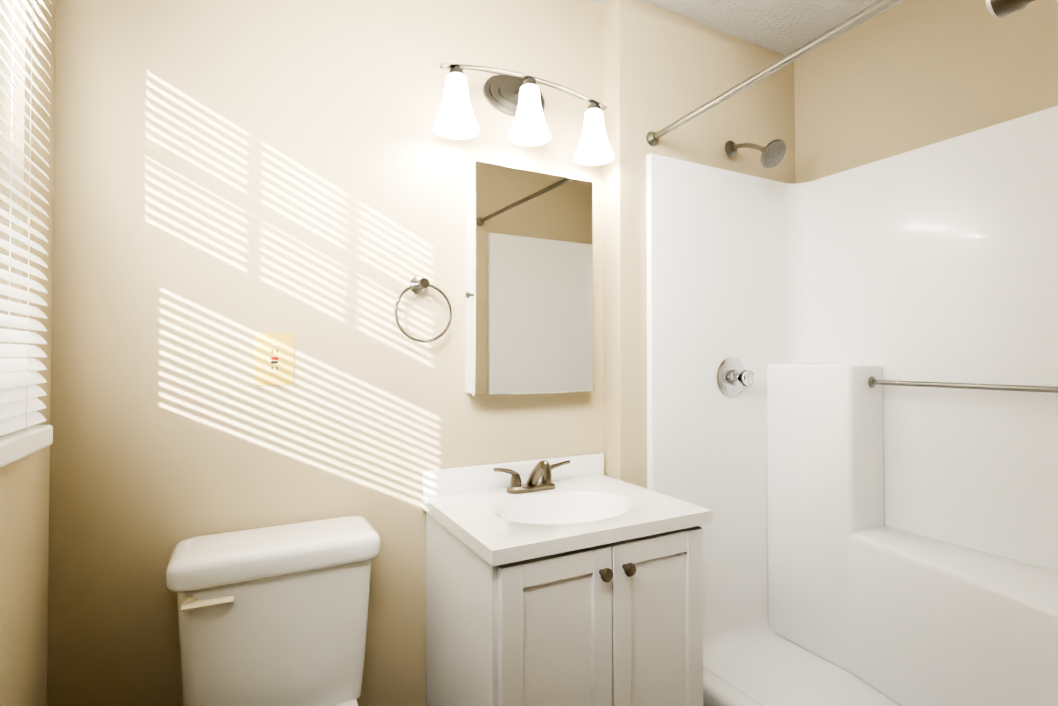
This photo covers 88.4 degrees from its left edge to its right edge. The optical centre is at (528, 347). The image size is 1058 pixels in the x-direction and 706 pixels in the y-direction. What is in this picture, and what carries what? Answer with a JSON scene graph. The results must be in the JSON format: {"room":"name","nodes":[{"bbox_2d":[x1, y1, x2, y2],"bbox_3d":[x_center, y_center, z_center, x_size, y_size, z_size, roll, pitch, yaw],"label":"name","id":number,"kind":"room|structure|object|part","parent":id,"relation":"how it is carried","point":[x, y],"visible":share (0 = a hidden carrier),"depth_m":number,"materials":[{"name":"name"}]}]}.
{"room":"bathroom","nodes":[
{"label":"bathroom","id":0,"kind":"room"},
{"bbox_2d":[0,0,55,705],"bbox_3d":[-0.413,-0.009,-0.141,0.140,2.370,2.890,0,-1,-28],"label":"wall","id":1,"kind":"structure","parent":0,"point":[24,518],"depth_m":1.04,"materials":[{"name":"beige paint"}]},
{"bbox_2d":[0,0,52,467],"bbox_3d":[-0.659,-0.361,0.537,0.046,1.077,1.130,0,-1,-28],"label":"window blind","id":2,"kind":"object","parent":1,"relation":"attached to","point":[22,434],"visible":1,"depth_m":0.93,"materials":[{"name":"white plastic"}]},
{"bbox_2d":[47,0,603,705],"bbox_3d":[-0.034,0.019,1.773,2.600,2.370,0.140,0,-1,-28],"label":"wall","id":3,"kind":"structure","parent":0,"point":[231,178],"depth_m":1.37,"materials":[{"name":"beige paint"}]},
{"bbox_2d":[254,332,293,385],"bbox_3d":[-0.640,0.028,1.367,0.090,0.132,0.010,0,-1,-28],"label":"outlet","id":4,"kind":"object","parent":3,"relation":"attached to","point":[273,358],"visible":1,"depth_m":1.36,"materials":[{"name":"beige plastic"}]},
{"bbox_2d":[394,276,451,342],"bbox_3d":[-0.300,-0.109,1.520,0.164,0.190,0.060,0,-1,-28],"label":"towel ring","id":5,"kind":"object","parent":3,"relation":"attached to","point":[419,285],"visible":1,"depth_m":1.51,"materials":[{"name":"silver metal"}]},
{"bbox_2d":[433,63,613,164],"bbox_3d":[-0.007,-0.721,1.623,0.585,0.249,0.168,0,-1,-28],"label":"sconce","id":6,"kind":"object","parent":3,"relation":"attached to","point":[501,92],"depth_m":1.60,"materials":[{"name":"white glass"}]},
{"bbox_3d":[0.002,-0.682,1.604,0.585,0.172,0.128,0,-1,-28],"label":"vanity light sconce shade","id":7,"kind":"part","parent":6,"relation":"part of","materials":[{"name":"white glass"}]},
{"bbox_2d":[465,161,592,395],"bbox_3d":[-0.005,-0.196,1.663,0.426,0.666,0.085,0,-1,-28],"label":"upper cabinet","id":8,"kind":"object","parent":3,"relation":"attached to","point":[529,287],"visible":1,"depth_m":1.61,"materials":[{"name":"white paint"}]},
{"bbox_2d":[603,0,794,488],"bbox_3d":[0.660,0.022,2.008,0.873,2.370,0.092,0,-1,-28],"label":"wall","id":9,"kind":"structure","parent":0,"point":[663,68],"depth_m":1.83,"materials":[{"name":"beige paint"}]},
{"bbox_2d":[725,139,785,168],"bbox_3d":[0.783,-0.680,1.885,0.098,0.149,0.211,0,-1,-28],"label":"shower head","id":10,"kind":"object","parent":9,"relation":"attached to","point":[773,152],"visible":1,"depth_m":1.83},
{"bbox_2d":[646,0,898,145],"bbox_3d":[0.687,-0.714,1.242,0.050,0.050,1.311,0,-1,-25],"label":"curtain rod","id":11,"kind":"object","parent":9,"relation":"attached to","point":[652,138],"visible":0.98,"depth_m":1.36,"materials":[{"name":"silver metal"}]},
{"bbox_2d":[584,0,903,55],"bbox_3d":[0.641,-1.235,0.514,2.600,0.100,3.030,0,-1,-28],"label":"ceiling","id":12,"kind":"structure","parent":0,"point":[784,27],"depth_m":1.91,"materials":[{"name":"white paint"}]},
{"bbox_2d":[794,0,1057,183],"bbox_3d":[1.441,0.017,1.614,0.140,2.370,1.520,0,-1,-28],"label":"wall","id":13,"kind":"structure","parent":0,"point":[904,76],"depth_m":1.79,"materials":[{"name":"beige paint"}]},
{"bbox_3d":[0.641,1.235,0.477,2.600,0.100,3.030,0,-1,-28],"label":"floor","id":14,"kind":"structure","parent":0,"visible":0},
{"bbox_2d":[166,516,379,705],"bbox_3d":[-0.466,0.814,1.047,0.432,0.759,0.711,0,-1,-28],"label":"toilet","id":15,"kind":"object","parent":14,"relation":"on","point":[276,615],"visible":1,"depth_m":1.20,"materials":[{"name":"white ceramic"}]},
{"bbox_2d":[422,453,712,705],"bbox_3d":[0.088,0.773,1.456,0.619,0.852,0.510,0,-1,-28],"label":"bathroom vanity","id":16,"kind":"object","parent":14,"relation":"on","point":[581,584],"visible":0.96,"depth_m":1.30,"materials":[{"name":"white paint"}]},
{"bbox_2d":[493,460,570,493],"bbox_3d":[0.026,0.370,1.577,0.254,0.101,0.136,0,-1,-28],"label":"faucet","id":17,"kind":"object","parent":16,"relation":"on","point":[542,469],"visible":1,"depth_m":1.58,"materials":[{"name":"grey metal"}]},
{"bbox_2d":[646,106,1057,705],"bbox_3d":[1.035,0.274,1.411,0.763,1.850,1.306,0,-1,-28],"label":"shower surround","id":18,"kind":"object","parent":14,"relation":"on","point":[865,543],"visible":0.92,"depth_m":1.79,"materials":[{"name":"white plastic"}]},
{"bbox_2d":[717,357,753,396],"bbox_3d":[0.750,0.106,1.925,0.144,0.144,0.090,0,-1,-28],"label":"shower valve","id":19,"kind":"object","parent":18,"relation":"attached to","point":[734,377],"visible":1,"depth_m":1.94,"materials":[{"name":"silver metal"}]},
{"bbox_2d":[868,376,1057,392],"bbox_3d":[1.347,0.110,1.490,0.093,0.040,0.767,0,-1,-28],"label":"towel rail","id":20,"kind":"object","parent":18,"relation":"attached to","point":[873,382],"visible":1,"depth_m":1.57,"materials":[{"name":"silver metal"}]},
{"bbox_3d":[0.681,-0.001,0.420,2.320,2.370,0.120,0,-1,-28],"label":"wall","id":21,"kind":"structure","parent":0,"visible":0},
{"bbox_2d":[986,0,1057,17],"bbox_3d":[0.616,-0.260,0.505,0.598,0.038,0.082,0,-1,-28],"label":"towel rail","id":22,"kind":"object","parent":21,"relation":"attached to","point":[1000,8],"visible":1,"depth_m":0.40,"materials":[{"name":"silver metal"}]}
]}

